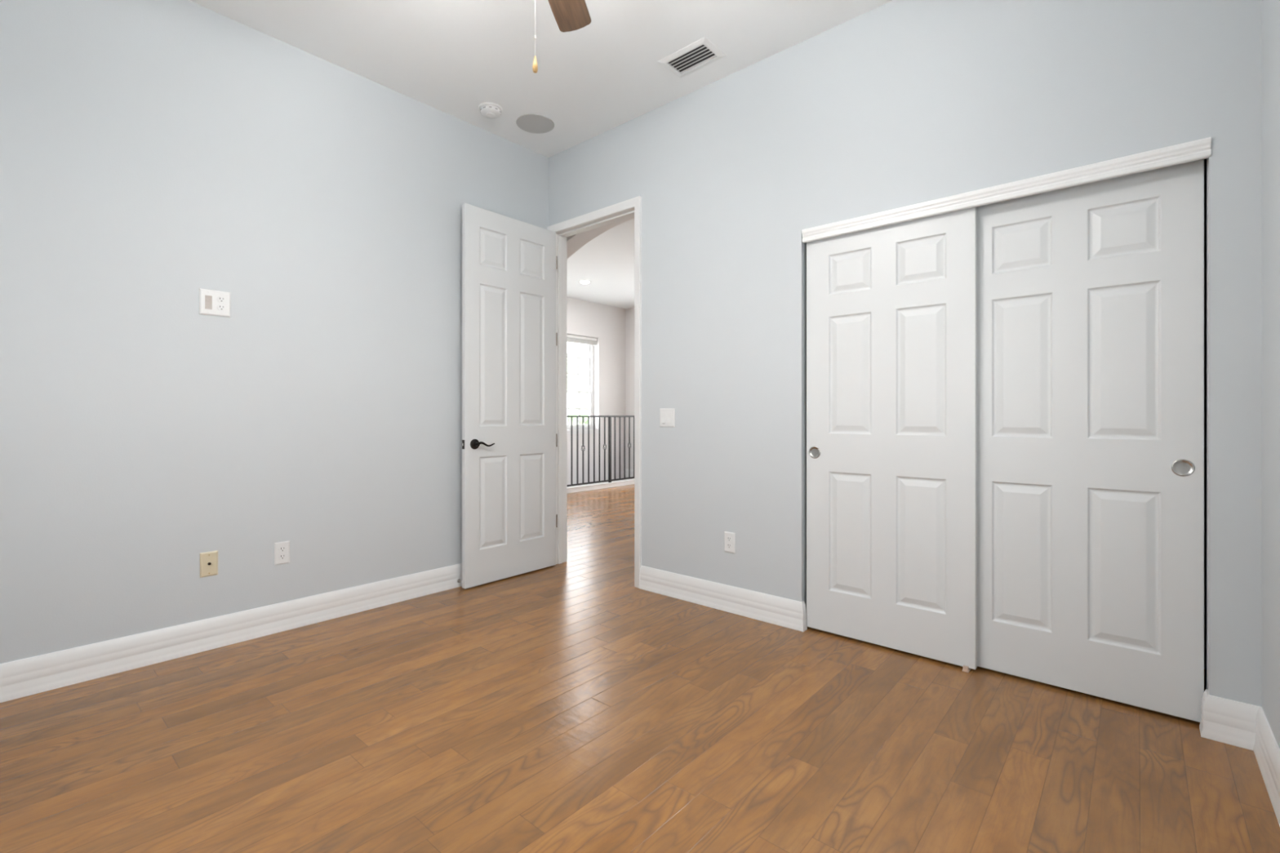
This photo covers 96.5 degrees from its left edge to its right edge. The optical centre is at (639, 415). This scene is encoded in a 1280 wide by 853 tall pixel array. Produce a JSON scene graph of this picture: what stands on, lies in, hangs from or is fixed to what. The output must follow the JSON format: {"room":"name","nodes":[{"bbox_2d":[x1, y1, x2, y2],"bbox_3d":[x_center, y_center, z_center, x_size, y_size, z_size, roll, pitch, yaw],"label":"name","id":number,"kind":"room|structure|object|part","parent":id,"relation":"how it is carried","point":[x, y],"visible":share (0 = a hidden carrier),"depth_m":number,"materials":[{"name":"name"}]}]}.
{"room":"empty bedroom","nodes":[
{"label":"empty bedroom","id":0,"kind":"room"},
{"bbox_2d":[0,0,548,663],"bbox_3d":[-1.920,-0.410,2.924,0.121,3.020,3.630,0,0,41],"label":"wall","id":1,"kind":"structure","parent":0,"point":[153,153],"depth_m":2.69,"materials":[{"name":"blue paint"}]},
{"bbox_2d":[200,550,217,577],"bbox_3d":[-2.030,0.700,2.693,0.017,0.115,0.070,0,0,41],"label":"cable jack","id":2,"kind":"object","parent":1,"relation":"attached to","point":[208,560],"visible":1,"depth_m":2.69,"materials":[{"name":"beige plastic"}]},
{"bbox_2d":[199,288,231,317],"bbox_3d":[-2.017,-0.535,2.713,0.011,0.121,0.123,0,0,41],"label":"plate","id":3,"kind":"object","parent":1,"relation":"attached to","point":[211,302],"visible":1,"depth_m":2.71,"materials":[{"name":"white plastic"}]},
{"bbox_2d":[217,304,226,311],"bbox_3d":[-1.999,-0.515,2.729,0.003,0.027,0.034,0,0,41],"label":"socket","id":4,"kind":"object","parent":3,"relation":"attached to","point":[220,307],"depth_m":2.73,"materials":[{"name":"white plastic"}]},
{"bbox_2d":[217,296,226,302],"bbox_3d":[-1.999,-0.554,2.729,0.003,0.027,0.034,0,0,41],"label":"socket","id":5,"kind":"object","parent":3,"relation":"attached to","point":[220,299],"depth_m":2.73,"materials":[{"name":"white plastic"}]},
{"bbox_2d":[0,563,462,702],"bbox_3d":[-1.827,1.028,2.923,0.021,0.143,3.509,0,0,41],"label":"baseboard","id":6,"kind":"structure","parent":1,"relation":"attached to","point":[22,677],"depth_m":2.66,"materials":[{"name":"white wood"}]},
{"bbox_2d":[274,540,289,565],"bbox_3d":[-1.833,0.703,2.926,0.008,0.115,0.070,0,0,41],"label":"power outlet","id":7,"kind":"object","parent":1,"relation":"attached to","point":[282,549],"visible":1,"depth_m":2.92,"materials":[{"name":"white plastic"}]},
{"bbox_2d":[278,554,286,559],"bbox_3d":[-1.831,0.723,2.925,0.003,0.027,0.034,0,0,41],"label":"socket","id":8,"kind":"object","parent":7,"relation":"attached to","point":[281,557],"depth_m":2.92,"materials":[{"name":"white plastic"}]},
{"bbox_2d":[278,546,286,551],"bbox_3d":[-1.831,0.683,2.925,0.003,0.027,0.034,0,0,41],"label":"socket","id":9,"kind":"object","parent":7,"relation":"attached to","point":[281,548],"depth_m":2.92,"materials":[{"name":"white plastic"}]},
{"bbox_2d":[188,0,893,309],"bbox_3d":[-0.314,-1.995,4.802,7.639,0.150,8.572,0,0,41],"label":"ceiling","id":10,"kind":"structure","parent":0,"point":[451,57],"depth_m":2.99,"materials":[{"name":"paint"}]},
{"bbox_2d":[478,102,502,119],"bbox_3d":[-0.934,-1.897,3.572,0.144,0.046,0.144,0,0,41],"label":"smoke detector","id":11,"kind":"object","parent":10,"relation":"attached to","point":[489,110],"visible":1,"depth_m":3.54,"materials":[{"name":"white plastic"}]},
{"bbox_2d":[515,113,554,133],"bbox_3d":[-0.688,-1.917,3.756,0.248,0.005,0.248,0,0,41],"label":"ceiling speaker","id":12,"kind":"object","parent":10,"relation":"attached to","point":[531,122],"visible":1,"depth_m":3.75,"materials":[{"name":"grey fabric"}]},
{"bbox_2d":[532,0,591,73],"bbox_3d":[-0.390,-1.488,1.727,1.269,0.865,1.234,0,0,41],"label":"ceiling fan","id":13,"kind":"object","parent":10,"relation":"hanging from","point":[570,15],"visible":1,"depth_m":2.30,"materials":[{"name":"brown wood"}]},
{"bbox_3d":[-0.322,-1.333,1.757,0.005,0.454,0.005,0,0,-4],"label":"pull chain","id":14,"kind":"part","parent":13,"relation":"part of","materials":[{"name":"silver metal"}]},
{"bbox_3d":[-0.298,-1.628,2.175,0.138,0.006,0.470,-12,-2,8],"label":"blade","id":15,"kind":"part","parent":13,"relation":"part of","materials":[{"name":"brown wood"}]},
{"bbox_2d":[577,280,591,284],"bbox_3d":[-0.790,-1.906,8.182,0.190,0.028,0.190,0,0,41],"label":"recessed light","id":16,"kind":"object","parent":10,"relation":"in","point":[584,282],"visible":1,"depth_m":8.14,"materials":[{"name":"white plastic"}]},
{"bbox_2d":[657,36,725,78],"bbox_3d":[0.279,-1.914,3.069,0.308,0.011,0.199,0,0,41],"label":"ceiling vent","id":17,"kind":"object","parent":10,"relation":"in","point":[702,52],"visible":1,"depth_m":3.06,"materials":[{"name":"white metal"}]},
{"bbox_2d":[566,297,625,487],"bbox_3d":[-1.903,0.990,8.594,0.260,5.820,4.700,0,0,41],"label":"wall","id":18,"kind":"structure","parent":0,"point":[606,323],"depth_m":9.85,"materials":[{"name":"paint"}]},
{"bbox_2d":[566,333,596,345],"bbox_3d":[-1.053,-1.265,9.475,0.075,0.120,0.885,0,0,41],"label":"window blind","id":19,"kind":"object","parent":18,"relation":"attached to","point":[570,338],"visible":0.59,"depth_m":9.52,"materials":[{"name":"white plastic"}]},
{"bbox_3d":[-1.055,-1.213,9.476,0.050,0.016,0.875,0,0,41],"label":"rail","id":20,"kind":"part","parent":19,"relation":"part of","materials":[{"name":"white plastic"}]},
{"bbox_2d":[566,342,601,434],"bbox_3d":[-1.070,-0.515,9.489,0.240,1.630,1.005,0,0,41],"label":"window","id":21,"kind":"structure","parent":18,"relation":"in","point":[590,348],"depth_m":9.67,"materials":[{"name":"white glass"}]},
{"bbox_3d":[-1.111,-0.117,9.525,0.028,0.603,0.815,0,0,41],"label":"sash","id":22,"kind":"part","parent":21,"relation":"part of","materials":[{"name":"white"}]},
{"bbox_3d":[-1.127,-0.550,9.539,0.090,1.560,0.905,0,0,41],"label":"frame","id":23,"kind":"part","parent":21,"relation":"part of","materials":[{"name":"white"}]},
{"bbox_3d":[-1.036,0.265,9.460,0.150,0.070,1.005,0,0,41],"label":"sill","id":24,"kind":"part","parent":21,"relation":"part of","materials":[{"name":"white wood"}]},
{"bbox_3d":[-1.135,-0.837,9.546,0.028,0.897,0.815,0,0,41],"label":"sash","id":25,"kind":"part","parent":21,"relation":"part of","materials":[{"name":"white"}]},
{"bbox_2d":[566,217,634,259],"bbox_3d":[-0.713,-0.410,5.654,5.397,3.020,0.210,0,0,41],"label":"wall","id":26,"kind":"structure","parent":0,"point":[574,242],"depth_m":5.50,"materials":[{"name":"paint"}]},
{"bbox_2d":[625,307,634,479],"bbox_3d":[2.462,0.990,7.988,7.639,5.820,0.121,0,0,41],"label":"wall","id":27,"kind":"structure","parent":0,"point":[629,313],"depth_m":10.21,"materials":[{"name":"paint"}]},
{"bbox_2d":[625,468,633,477],"bbox_3d":[1.766,1.028,8.500,5.397,0.143,0.021,0,0,41],"label":"baseboard","id":28,"kind":"structure","parent":27,"relation":"attached to","point":[626,470],"depth_m":10.21,"materials":[{"name":"white wood"}]},
{"bbox_2d":[0,484,1279,852],"bbox_3d":[0.082,1.225,4.457,6.589,0.250,8.572,0,0,41],"label":"floor","id":29,"kind":"structure","parent":0,"point":[570,706],"depth_m":1.91,"materials":[{"name":"brown wood"}]},
{"bbox_2d":[566,478,634,493],"bbox_3d":[-0.851,1.062,8.354,0.112,0.076,3.680,0,0,41],"label":"curb","id":30,"kind":"object","parent":29,"relation":"on","point":[628,482],"visible":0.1,"depth_m":8.57,"materials":[{"name":"white wood"}]},
{"bbox_2d":[566,415,634,486],"bbox_3d":[-0.599,0.511,8.600,0.060,1.026,2.978,0,0,41],"label":"stair railing","id":31,"kind":"object","parent":30,"relation":"on","point":[610,479],"visible":0.5,"depth_m":8.67,"materials":[{"name":"black metal"}]},
{"bbox_3d":[-0.593,0.010,8.606,0.040,0.024,2.960,0,0,41],"label":"rail","id":32,"kind":"part","parent":31,"relation":"part of","materials":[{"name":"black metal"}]},
{"bbox_3d":[-0.593,0.993,8.606,0.028,0.022,2.960,0,0,41],"label":"rail","id":33,"kind":"part","parent":31,"relation":"part of","materials":[{"name":"white wood"}]},
{"bbox_3d":[-0.462,0.520,8.757,0.036,1.007,0.036,0,0,41],"label":"newel post","id":34,"kind":"part","parent":31,"relation":"part of","materials":[{"name":"black metal"}]},
{"bbox_2d":[961,665,971,672],"bbox_3d":[1.423,1.088,2.482,0.025,0.024,0.085,0,0,41],"label":"guide","id":35,"kind":"object","parent":29,"relation":"on","point":[965,668],"visible":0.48,"depth_m":2.45,"materials":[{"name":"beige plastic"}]},
{"bbox_2d":[548,0,1262,706],"bbox_3d":[-0.705,-0.410,4.353,7.639,3.020,0.121,0,0,41],"label":"wall","id":36,"kind":"structure","parent":0,"point":[898,104],"depth_m":2.73,"materials":[{"name":"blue paint"}]},
{"bbox_2d":[461,203,557,588],"bbox_3d":[-0.867,-0.125,3.895,0.109,2.430,0.780,0,0,40],"label":"door","id":37,"kind":"structure","parent":36,"relation":"in","point":[509,265],"depth_m":3.85,"materials":[{"name":"white wood"}]},
{"bbox_3d":[-1.041,0.182,3.636,0.040,0.066,0.066,0,0,40],"label":"lever handle","id":38,"kind":"part","parent":37,"relation":"part of","materials":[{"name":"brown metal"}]},
{"bbox_3d":[-0.992,0.183,3.674,0.018,0.036,0.135,0,0,40],"label":"lever","id":39,"kind":"part","parent":37,"relation":"part of","materials":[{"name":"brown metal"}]},
{"bbox_2d":[546,195,641,588],"bbox_3d":[-0.293,-0.149,3.995,0.910,2.499,0.159,0,0,41],"label":"door frame","id":40,"kind":"structure","parent":36,"relation":"attached to","point":[632,207],"depth_m":4.06,"materials":[{"name":"white wood"}]},
{"bbox_2d":[659,408,675,426],"bbox_3d":[0.165,0.012,3.508,0.117,0.114,0.012,0,0,41],"label":"light switch","id":41,"kind":"object","parent":36,"relation":"attached to","point":[667,415],"visible":1,"depth_m":3.50,"materials":[{"name":"white plastic"}]},
{"bbox_2d":[639,565,807,631],"bbox_3d":[0.428,1.028,3.287,1.108,0.143,0.043,0,0,41],"label":"baseboard","id":42,"kind":"structure","parent":36,"relation":"attached to","point":[782,611],"depth_m":3.21,"materials":[{"name":"white wood"}]},
{"bbox_2d":[724,531,735,553],"bbox_3d":[0.504,0.713,3.215,0.070,0.115,0.008,0,0,41],"label":"power outlet","id":43,"kind":"object","parent":36,"relation":"attached to","point":[729,537],"visible":1,"depth_m":3.21,"materials":[{"name":"white plastic"}]},
{"bbox_2d":[726,543,732,548],"bbox_3d":[0.502,0.733,3.213,0.034,0.027,0.003,0,0,41],"label":"socket","id":44,"kind":"object","parent":43,"relation":"attached to","point":[728,545],"depth_m":3.21,"materials":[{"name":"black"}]},
{"bbox_2d":[726,536,732,541],"bbox_3d":[0.502,0.694,3.213,0.034,0.027,0.003,0,0,41],"label":"socket","id":45,"kind":"object","parent":43,"relation":"attached to","point":[728,538],"depth_m":3.21,"materials":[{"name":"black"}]},
{"bbox_2d":[806,206,977,669],"bbox_3d":[1.157,0.079,2.706,0.765,2.017,0.036,0,0,41],"label":"door","id":46,"kind":"structure","parent":36,"relation":"in","point":[891,310],"depth_m":2.66,"materials":[{"name":"white wood"}]},
{"bbox_3d":[0.891,0.187,2.916,0.062,0.062,0.004,0,0,41],"label":"finger pull","id":47,"kind":"part","parent":46,"relation":"part of","materials":[{"name":"silver metal"}]},
{"bbox_2d":[801,137,1211,243],"bbox_3d":[1.427,-0.920,2.485,1.490,0.064,0.128,0,0,41],"label":"trim","id":48,"kind":"structure","parent":36,"relation":"attached to","point":[1195,150],"depth_m":2.29,"materials":[{"name":"white painted wood"}]},
{"bbox_2d":[977,159,1204,722],"bbox_3d":[1.714,0.079,2.280,0.765,2.017,0.036,0,0,41],"label":"door","id":49,"kind":"structure","parent":36,"relation":"in","point":[1091,295],"depth_m":2.22,"materials":[{"name":"white wood"}]},
{"bbox_3d":[1.951,0.187,2.053,0.062,0.062,0.004,0,0,41],"label":"finger pull","id":50,"kind":"part","parent":49,"relation":"part of","materials":[{"name":"silver metal"}]},
{"bbox_2d":[1199,688,1260,750],"bbox_3d":[2.000,1.028,1.936,0.144,0.143,0.071,0,0,41],"label":"baseboard","id":51,"kind":"structure","parent":36,"relation":"attached to","point":[1223,720],"depth_m":1.92,"materials":[{"name":"white wood"}]},
{"bbox_2d":[1204,158,1205,669],"bbox_3d":[1.700,-0.410,2.769,1.932,3.020,0.650,0,0,41],"label":"wall","id":52,"kind":"structure","parent":0,"point":[1205,158],"depth_m":2.48,"materials":[{"name":"grey paint"}]},
{"bbox_2d":[1262,0,1279,748],"bbox_3d":[0.898,-0.410,0.470,0.121,3.020,3.630,0,0,41],"label":"wall","id":53,"kind":"structure","parent":0,"point":[1270,8],"depth_m":1.73,"materials":[{"name":"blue paint"}]},
{"bbox_2d":[1253,706,1279,826],"bbox_3d":[0.884,1.028,0.562,0.021,0.143,3.509,0,0,41],"label":"baseboard","id":54,"kind":"structure","parent":53,"relation":"attached to","point":[1266,749],"depth_m":1.70,"materials":[{"name":"white wood"}]},
{"label":"outside","id":55,"kind":"structure","parent":0,"visible":0},
{"bbox_3d":[-5.898,4.250,8.453,100.000,0.100,85.000,0,0,41],"label":"ground","id":56,"kind":"structure","parent":55,"visible":0},
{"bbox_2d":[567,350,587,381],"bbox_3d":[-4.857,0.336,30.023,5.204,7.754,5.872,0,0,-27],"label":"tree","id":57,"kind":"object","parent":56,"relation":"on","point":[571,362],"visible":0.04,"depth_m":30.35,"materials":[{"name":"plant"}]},
{"bbox_2d":[567,377,588,425],"bbox_3d":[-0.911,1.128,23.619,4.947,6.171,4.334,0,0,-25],"label":"window pane","id":58,"kind":"object","parent":56,"relation":"on","point":[571,384],"visible":0.03,"depth_m":22.15,"materials":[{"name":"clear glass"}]}
]}

